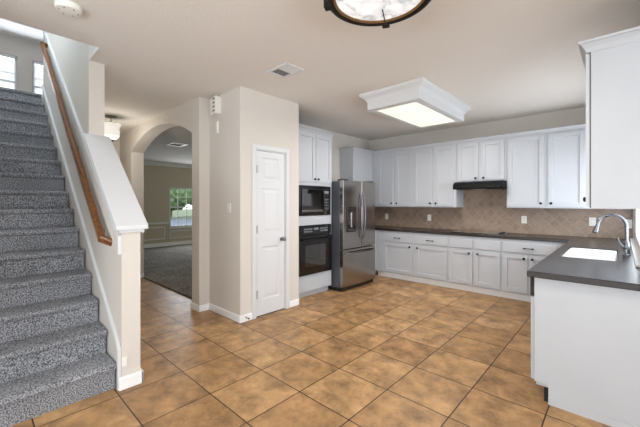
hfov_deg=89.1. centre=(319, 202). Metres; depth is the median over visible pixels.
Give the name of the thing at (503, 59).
ceiling
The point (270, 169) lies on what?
door
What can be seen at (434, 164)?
upper cabinet
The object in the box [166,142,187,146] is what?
ceiling vent
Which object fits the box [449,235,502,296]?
base cabinet
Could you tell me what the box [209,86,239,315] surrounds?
wall
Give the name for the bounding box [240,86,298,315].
wall
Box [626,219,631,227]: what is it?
wall outlet
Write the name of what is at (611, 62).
upper cabinet
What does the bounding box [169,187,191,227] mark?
window
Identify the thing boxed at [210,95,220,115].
door chime
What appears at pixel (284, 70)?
ceiling vent
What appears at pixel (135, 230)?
trim
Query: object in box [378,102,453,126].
diffuser
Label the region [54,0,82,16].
smoke detector
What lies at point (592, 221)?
light switch
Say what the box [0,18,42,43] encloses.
ceiling
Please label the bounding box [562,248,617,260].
sink
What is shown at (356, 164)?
upper cabinet
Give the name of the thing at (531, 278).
dishwasher
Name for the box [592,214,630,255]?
faucet
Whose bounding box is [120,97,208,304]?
wall
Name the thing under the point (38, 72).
window blind
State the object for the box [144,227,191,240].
trim
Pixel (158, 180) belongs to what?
wall
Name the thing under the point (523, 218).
wall outlet
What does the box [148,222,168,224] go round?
trim
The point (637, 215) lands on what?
window blind
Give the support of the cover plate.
attached to the wall at (84, 79)
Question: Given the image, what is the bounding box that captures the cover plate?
[122,357,126,366]
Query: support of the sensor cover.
attached to the wall at (224, 146)
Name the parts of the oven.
control panel, glass, handle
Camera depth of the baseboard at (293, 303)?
3.84 m
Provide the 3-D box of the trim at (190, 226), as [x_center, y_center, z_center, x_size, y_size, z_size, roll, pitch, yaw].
[-4.423,0.810,10.851,0.050,0.040,1.240,0,0,43]
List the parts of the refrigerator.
door, freezer drawer, handle, handle, handle, door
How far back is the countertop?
2.56 m
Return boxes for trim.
[43,31,121,254]
[83,133,147,229]
[118,229,143,232]
[143,277,191,298]
[144,161,191,168]
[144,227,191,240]
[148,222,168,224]
[168,226,191,228]
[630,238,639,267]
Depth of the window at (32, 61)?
8.32 m
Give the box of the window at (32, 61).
[32,61,42,92]
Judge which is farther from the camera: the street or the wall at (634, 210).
the street
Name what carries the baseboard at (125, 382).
attached to the wall at (84, 79)
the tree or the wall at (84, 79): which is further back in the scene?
the tree
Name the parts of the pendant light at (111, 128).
lamp shade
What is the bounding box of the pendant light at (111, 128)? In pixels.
[105,115,120,141]
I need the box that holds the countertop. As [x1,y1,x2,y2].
[375,225,639,290]
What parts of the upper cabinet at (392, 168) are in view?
door, crown, door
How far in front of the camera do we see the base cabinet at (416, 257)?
5.69 m
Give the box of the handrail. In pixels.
[40,41,111,245]
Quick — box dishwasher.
[530,277,547,401]
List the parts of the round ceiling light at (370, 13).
lamp shade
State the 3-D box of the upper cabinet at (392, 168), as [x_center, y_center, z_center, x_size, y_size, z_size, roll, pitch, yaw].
[1.496,-0.487,6.403,0.876,1.125,0.381,0,0,43]
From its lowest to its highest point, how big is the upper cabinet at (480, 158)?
0.705 m
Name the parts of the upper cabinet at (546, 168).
door, crown, door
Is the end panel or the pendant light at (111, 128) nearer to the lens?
the end panel
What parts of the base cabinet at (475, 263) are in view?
false drawer, door, false drawer, door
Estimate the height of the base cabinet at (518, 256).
0.872 m
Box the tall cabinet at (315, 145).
[299,125,334,297]
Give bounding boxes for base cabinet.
[375,230,377,274]
[377,230,449,287]
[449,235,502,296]
[502,239,564,301]
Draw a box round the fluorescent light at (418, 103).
[359,77,470,128]
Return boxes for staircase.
[0,85,120,426]
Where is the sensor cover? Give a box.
[216,121,218,132]
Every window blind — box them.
[0,53,16,89]
[33,61,42,93]
[635,209,639,248]
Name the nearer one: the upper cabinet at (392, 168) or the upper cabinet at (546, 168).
the upper cabinet at (546, 168)
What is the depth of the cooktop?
5.15 m
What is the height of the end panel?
0.872 m
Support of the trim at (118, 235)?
attached to the wall at (84, 79)
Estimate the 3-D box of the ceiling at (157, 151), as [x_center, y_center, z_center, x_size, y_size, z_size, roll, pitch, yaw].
[-2.335,-1.310,8.447,6.580,0.080,4.798,0,0,43]
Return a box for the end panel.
[534,278,639,426]
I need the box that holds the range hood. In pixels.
[453,180,506,190]
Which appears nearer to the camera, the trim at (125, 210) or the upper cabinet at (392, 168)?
the trim at (125, 210)
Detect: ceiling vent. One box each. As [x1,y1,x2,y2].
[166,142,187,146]
[266,62,303,78]
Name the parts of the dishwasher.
control panel, door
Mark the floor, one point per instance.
(384, 351)
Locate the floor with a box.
[10,244,610,426]
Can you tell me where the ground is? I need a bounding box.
[172,209,191,218]
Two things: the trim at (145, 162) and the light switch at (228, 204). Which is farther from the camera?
the trim at (145, 162)
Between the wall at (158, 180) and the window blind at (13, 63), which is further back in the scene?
the wall at (158, 180)
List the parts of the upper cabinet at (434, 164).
door, crown, door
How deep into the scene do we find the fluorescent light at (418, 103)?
3.99 m
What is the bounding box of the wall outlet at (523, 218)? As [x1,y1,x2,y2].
[521,216,526,222]
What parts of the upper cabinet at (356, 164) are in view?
crown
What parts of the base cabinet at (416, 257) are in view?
drawer, door, drawer, door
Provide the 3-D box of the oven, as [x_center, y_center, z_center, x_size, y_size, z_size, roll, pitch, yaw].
[-0.236,0.688,5.029,0.596,0.720,0.687,0,0,43]
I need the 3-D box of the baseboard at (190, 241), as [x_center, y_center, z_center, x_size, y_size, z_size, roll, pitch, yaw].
[-4.666,1.325,10.613,0.016,0.130,4.800,0,0,43]
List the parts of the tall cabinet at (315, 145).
door, panel, crown, door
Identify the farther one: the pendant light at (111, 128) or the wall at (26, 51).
the wall at (26, 51)
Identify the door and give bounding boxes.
[252,143,289,319]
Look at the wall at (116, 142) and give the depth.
6.32 m
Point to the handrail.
(99, 230)
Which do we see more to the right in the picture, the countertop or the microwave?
the countertop
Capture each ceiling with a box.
[0,0,639,140]
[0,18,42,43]
[144,126,191,164]
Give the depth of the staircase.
2.76 m
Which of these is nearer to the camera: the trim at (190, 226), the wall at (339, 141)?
the wall at (339, 141)
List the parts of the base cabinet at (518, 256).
door, drawer, door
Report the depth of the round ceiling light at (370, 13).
1.87 m
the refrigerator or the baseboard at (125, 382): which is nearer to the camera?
the baseboard at (125, 382)
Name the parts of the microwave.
door, control panel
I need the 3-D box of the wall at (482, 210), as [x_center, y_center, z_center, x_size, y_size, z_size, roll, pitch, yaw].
[2.616,0.018,5.699,4.375,2.745,0.128,0,0,43]
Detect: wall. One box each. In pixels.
[0,33,42,91]
[43,32,139,376]
[112,137,119,158]
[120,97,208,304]
[144,165,191,243]
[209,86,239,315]
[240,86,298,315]
[299,124,368,180]
[369,107,632,238]
[633,209,639,258]
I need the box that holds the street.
[171,219,191,225]
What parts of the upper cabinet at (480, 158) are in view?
door, crown, door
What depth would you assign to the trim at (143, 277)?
5.23 m
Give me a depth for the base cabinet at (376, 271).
6.22 m
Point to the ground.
(181, 213)
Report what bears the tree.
on the ground
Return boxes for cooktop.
[451,230,509,234]
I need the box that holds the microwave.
[299,185,330,215]
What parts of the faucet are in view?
spout, lever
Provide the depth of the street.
28.18 m
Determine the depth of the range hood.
5.08 m
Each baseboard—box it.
[118,368,142,390]
[144,240,191,247]
[191,302,238,322]
[239,299,298,322]
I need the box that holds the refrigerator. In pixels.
[328,179,374,290]
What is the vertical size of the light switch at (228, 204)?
0.116 m
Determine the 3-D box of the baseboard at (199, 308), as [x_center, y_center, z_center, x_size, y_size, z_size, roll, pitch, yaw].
[-1.291,1.347,4.049,0.924,0.085,0.224,0,0,43]
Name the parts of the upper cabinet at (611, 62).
door, crown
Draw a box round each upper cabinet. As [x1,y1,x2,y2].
[339,147,373,181]
[373,146,412,206]
[413,140,462,206]
[456,134,506,181]
[506,124,597,208]
[578,26,639,208]
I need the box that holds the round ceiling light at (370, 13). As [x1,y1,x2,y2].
[324,0,430,28]
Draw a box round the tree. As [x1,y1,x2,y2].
[171,189,191,218]
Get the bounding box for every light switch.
[227,203,230,212]
[589,217,595,225]
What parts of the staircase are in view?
skirt trim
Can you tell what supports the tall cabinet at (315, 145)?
on the floor
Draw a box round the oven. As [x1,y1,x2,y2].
[299,224,331,276]

